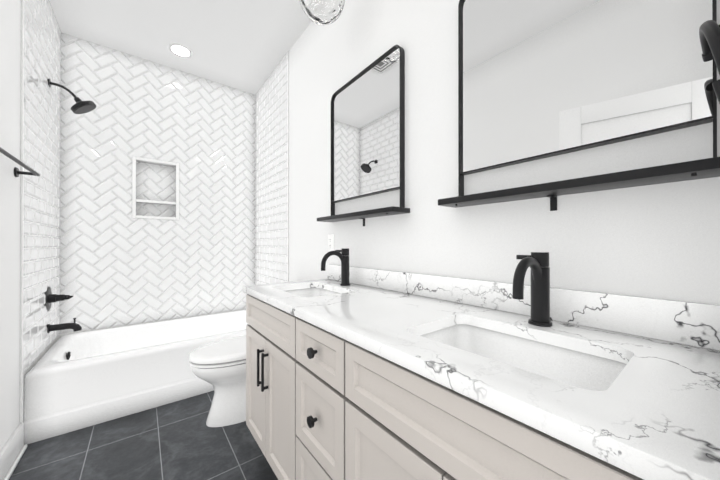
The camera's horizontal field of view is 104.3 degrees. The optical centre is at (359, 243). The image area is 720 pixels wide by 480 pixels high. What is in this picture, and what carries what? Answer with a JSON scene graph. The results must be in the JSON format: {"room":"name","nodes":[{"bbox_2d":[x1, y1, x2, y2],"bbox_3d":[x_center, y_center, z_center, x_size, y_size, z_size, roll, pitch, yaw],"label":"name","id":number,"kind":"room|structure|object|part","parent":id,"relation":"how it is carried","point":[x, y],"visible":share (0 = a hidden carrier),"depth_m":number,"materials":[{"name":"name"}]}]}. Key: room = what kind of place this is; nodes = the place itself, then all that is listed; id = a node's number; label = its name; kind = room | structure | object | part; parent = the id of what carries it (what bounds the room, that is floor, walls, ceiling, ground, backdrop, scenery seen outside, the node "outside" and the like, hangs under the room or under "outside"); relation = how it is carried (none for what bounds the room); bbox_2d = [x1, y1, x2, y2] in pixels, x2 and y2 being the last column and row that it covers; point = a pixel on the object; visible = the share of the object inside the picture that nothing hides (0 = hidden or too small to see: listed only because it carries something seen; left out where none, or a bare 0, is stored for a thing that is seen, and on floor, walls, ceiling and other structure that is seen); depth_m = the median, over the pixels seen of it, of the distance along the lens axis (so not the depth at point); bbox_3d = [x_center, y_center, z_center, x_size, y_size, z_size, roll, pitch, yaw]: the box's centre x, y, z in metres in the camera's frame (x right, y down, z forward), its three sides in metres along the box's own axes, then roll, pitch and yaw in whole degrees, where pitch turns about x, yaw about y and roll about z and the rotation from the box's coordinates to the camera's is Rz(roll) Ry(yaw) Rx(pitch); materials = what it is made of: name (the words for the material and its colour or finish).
{"room":"bathroom","nodes":[
{"label":"bathroom","id":0,"kind":"room"},
{"bbox_2d":[0,0,20,450],"bbox_3d":[-0.954,-0.294,0.288,0.120,2.780,5.037,0,0,-38],"label":"wall","id":1,"kind":"structure","parent":0,"point":[10,76],"depth_m":1.38,"materials":[{"name":"white paint"}]},
{"bbox_2d":[0,423,26,479],"bbox_3d":[-1.352,1.028,0.918,0.029,0.140,1.486,0,0,-38],"label":"baseboard","id":2,"kind":"structure","parent":1,"relation":"attached to","point":[12,451],"depth_m":1.32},
{"bbox_2d":[0,147,39,176],"bbox_3d":[-1.555,-0.369,1.225,0.084,0.052,0.666,0,0,-38],"label":"towel rail","id":3,"kind":"object","parent":1,"relation":"attached to","point":[17,172],"visible":0.98,"depth_m":1.36,"materials":[{"name":"black"}]},
{"bbox_2d":[20,0,59,422],"bbox_3d":[-2.096,-0.289,1.862,0.010,2.780,0.910,0,0,-38],"label":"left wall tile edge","id":4,"kind":"structure","parent":1,"relation":"attached to","point":[22,374],"depth_m":1.50,"materials":[{"name":"white tile"}]},
{"bbox_2d":[23,0,60,422],"bbox_3d":[-2.097,-0.289,1.862,0.007,2.778,0.889,0,0,-38],"label":"wall tile","id":5,"kind":"structure","parent":1,"relation":"attached to","point":[42,47],"depth_m":1.78,"materials":[{"name":"white tile"}]},
{"bbox_2d":[46,318,81,332],"bbox_3d":[-2.087,0.580,1.978,0.174,0.094,0.064,0,0,-38],"label":"tub spout","id":6,"kind":"object","parent":5,"relation":"attached to","point":[74,326],"visible":0.98,"depth_m":1.97,"materials":[{"name":"black metal"}]},
{"bbox_2d":[47,79,95,113],"bbox_3d":[-2.058,-1.042,2.005,0.247,0.203,0.148,0,0,-38],"label":"shower head","id":7,"kind":"object","parent":5,"relation":"attached to","point":[79,106],"visible":0.96,"depth_m":2.00},
{"bbox_2d":[44,287,72,311],"bbox_3d":[-2.104,0.380,1.965,0.130,0.176,0.176,0,0,-38],"label":"handle","id":8,"kind":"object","parent":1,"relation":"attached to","point":[50,298],"depth_m":1.93,"materials":[{"name":"black metal"}]},
{"bbox_2d":[9,391,277,479],"bbox_3d":[-0.305,1.158,0.789,1.764,0.120,5.037,0,0,-38],"label":"floor","id":9,"kind":"structure","parent":0,"point":[179,440],"depth_m":1.48,"materials":[{"name":"tile"}]},
{"bbox_2d":[23,309,247,444],"bbox_3d":[-1.508,0.908,2.335,1.520,0.388,0.877,0,0,-38],"label":"tub","id":10,"kind":"object","parent":9,"relation":"on","point":[77,381],"visible":0.65,"depth_m":1.85,"materials":[{"name":"ceramic"}]},
{"bbox_2d":[245,292,662,479],"bbox_3d":[0.072,0.682,1.065,0.584,0.832,1.606,0,0,-38],"label":"bathroom vanity","id":11,"kind":"object","parent":9,"relation":"on","point":[356,373],"depth_m":0.70,"materials":[{"name":"beige wood"}]},
{"bbox_2d":[243,280,719,479],"bbox_3d":[0.081,0.249,1.071,0.564,0.032,1.656,0,0,-38],"label":"countertop","id":12,"kind":"structure","parent":11,"relation":"on","point":[662,416],"depth_m":0.49,"materials":[{"name":"white stone"}]},
{"bbox_2d":[283,284,342,295],"bbox_3d":[-0.250,0.332,1.458,0.353,0.156,0.483,0,0,-38],"label":"sink","id":13,"kind":"object","parent":12,"relation":"in","point":[304,289],"depth_m":1.66,"materials":[{"name":"white ceramic"}]},
{"bbox_2d":[321,248,350,283],"bbox_3d":[-0.142,0.131,1.559,0.188,0.207,0.085,0,0,-38],"label":"faucet","id":14,"kind":"object","parent":12,"relation":"on","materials":[{"name":"black metal"}]},
{"bbox_2d":[415,316,634,395],"bbox_3d":[0.355,0.330,0.681,0.353,0.156,0.483,0,0,-38],"label":"sink","id":15,"kind":"object","parent":12,"relation":"in","point":[593,369],"depth_m":0.75,"materials":[{"name":"white ceramic"}]},
{"bbox_2d":[507,252,558,327],"bbox_3d":[0.464,0.129,0.782,0.188,0.207,0.085,0,0,-38],"label":"faucet","id":16,"kind":"object","parent":12,"relation":"on","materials":[{"name":"black metal"}]},
{"bbox_2d":[60,39,254,335],"bbox_3d":[-1.847,-0.287,2.772,1.524,2.780,0.220,0,0,-38],"label":"wall","id":17,"kind":"structure","parent":0,"point":[156,195],"depth_m":2.57,"materials":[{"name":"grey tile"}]},
{"bbox_2d":[132,156,178,219],"bbox_3d":[-1.910,-0.502,2.627,0.352,0.550,0.095,0,0,-38],"label":"trim","id":18,"kind":"structure","parent":17,"relation":"attached to","point":[155,162],"depth_m":2.59,"materials":[{"name":"ceramic"}]},
{"bbox_2d":[59,33,255,333],"bbox_3d":[-1.804,-0.480,2.718,1.522,2.391,0.097,0,0,-38],"label":"wall tile","id":19,"kind":"structure","parent":17,"relation":"attached to","point":[241,275],"depth_m":2.58,"materials":[{"name":"white tile"}]},
{"bbox_2d":[49,0,311,94],"bbox_3d":[-0.305,-1.742,0.797,1.764,0.120,5.037,0,0,-38],"label":"ceiling","id":20,"kind":"structure","parent":0,"point":[245,45],"depth_m":2.20,"materials":[{"name":"white paint"}]},
{"bbox_2d":[167,43,192,57],"bbox_3d":[-1.559,-1.675,2.433,0.190,0.006,0.190,0,0,-38],"label":"recessed light","id":21,"kind":"object","parent":20,"relation":"in","point":[170,45],"depth_m":2.43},
{"bbox_3d":[-1.559,-1.674,2.433,0.132,0.001,0.132,0,0,-38],"label":"recessed ceiling light lens","id":22,"kind":"part","parent":21,"relation":"part of","materials":[{"name":"white plastic"}]},
{"bbox_2d":[299,0,344,24],"bbox_3d":[-0.198,-1.423,1.453,0.240,0.514,0.240,0,0,-38],"label":"pendant light","id":23,"kind":"object","parent":20,"relation":"hanging from","point":[323,12],"visible":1,"depth_m":1.43,"materials":[{"name":"clear"}]},
{"bbox_2d":[289,0,719,304],"bbox_3d":[0.343,-0.291,1.298,0.120,2.780,5.037,0,0,-38],"label":"wall","id":24,"kind":"structure","parent":0,"point":[660,241],"depth_m":1.14,"materials":[{"name":"white paint"}]},
{"bbox_2d":[255,52,287,284],"bbox_3d":[-0.903,-0.287,2.792,0.007,2.778,0.889,0,0,-38],"label":"wall tile","id":25,"kind":"structure","parent":24,"relation":"attached to","point":[277,247],"depth_m":2.74,"materials":[{"name":"white tile"}]},
{"bbox_2d":[255,51,288,283],"bbox_3d":[-0.902,-0.287,2.792,0.010,2.780,0.910,0,0,-38],"label":"right wall tile edge","id":26,"kind":"structure","parent":24,"relation":"attached to","point":[287,186],"depth_m":2.44,"materials":[{"name":"white tile"}]},
{"bbox_2d":[328,234,333,250],"bbox_3d":[-0.198,-0.004,1.886,0.009,0.115,0.070,0,0,-38],"label":"electrical outlet","id":27,"kind":"object","parent":24,"relation":"attached to","point":[331,242],"visible":0.94,"depth_m":1.88,"materials":[{"name":"white plastic"}]},
{"bbox_2d":[317,45,409,225],"bbox_3d":[-0.021,-0.538,1.575,0.115,0.875,0.700,0,0,-38],"label":"mirror","id":28,"kind":"object","parent":24,"relation":"attached to","point":[368,131],"visible":1,"depth_m":1.53,"materials":[{"name":"black mirror"}]},
{"bbox_3d":[0.016,-0.622,1.605,0.016,0.694,0.619,0,0,-38],"label":"glass","id":29,"kind":"part","parent":28,"relation":"part of","materials":[{"name":"white"}]},
{"bbox_2d":[327,266,719,351],"bbox_3d":[0.296,0.185,1.239,0.020,0.097,1.656,0,0,-38],"label":"backsplash","id":30,"kind":"structure","parent":24,"relation":"attached to","point":[683,322],"depth_m":0.78,"materials":[{"name":"white stone"}]},
{"bbox_2d":[438,0,719,210],"bbox_3d":[0.556,-0.540,0.834,0.115,0.875,0.695,0,0,-38],"label":"mirror","id":31,"kind":"object","parent":24,"relation":"attached to","point":[539,79],"visible":1,"depth_m":0.81,"materials":[{"name":"black mirror"}]},
{"bbox_3d":[0.249,-0.294,0.082,1.524,2.780,0.110,0,0,-38],"label":"wall","id":32,"kind":"structure","parent":0,"visible":0},
{"bbox_2d":[699,20,719,103],"bbox_3d":[0.670,-0.325,0.515,0.187,0.200,0.057,0,0,-38],"label":"towel ring","id":33,"kind":"object","parent":32,"relation":"attached to","point":[709,33],"visible":1,"depth_m":0.48,"materials":[{"name":"black metal"}]}
]}

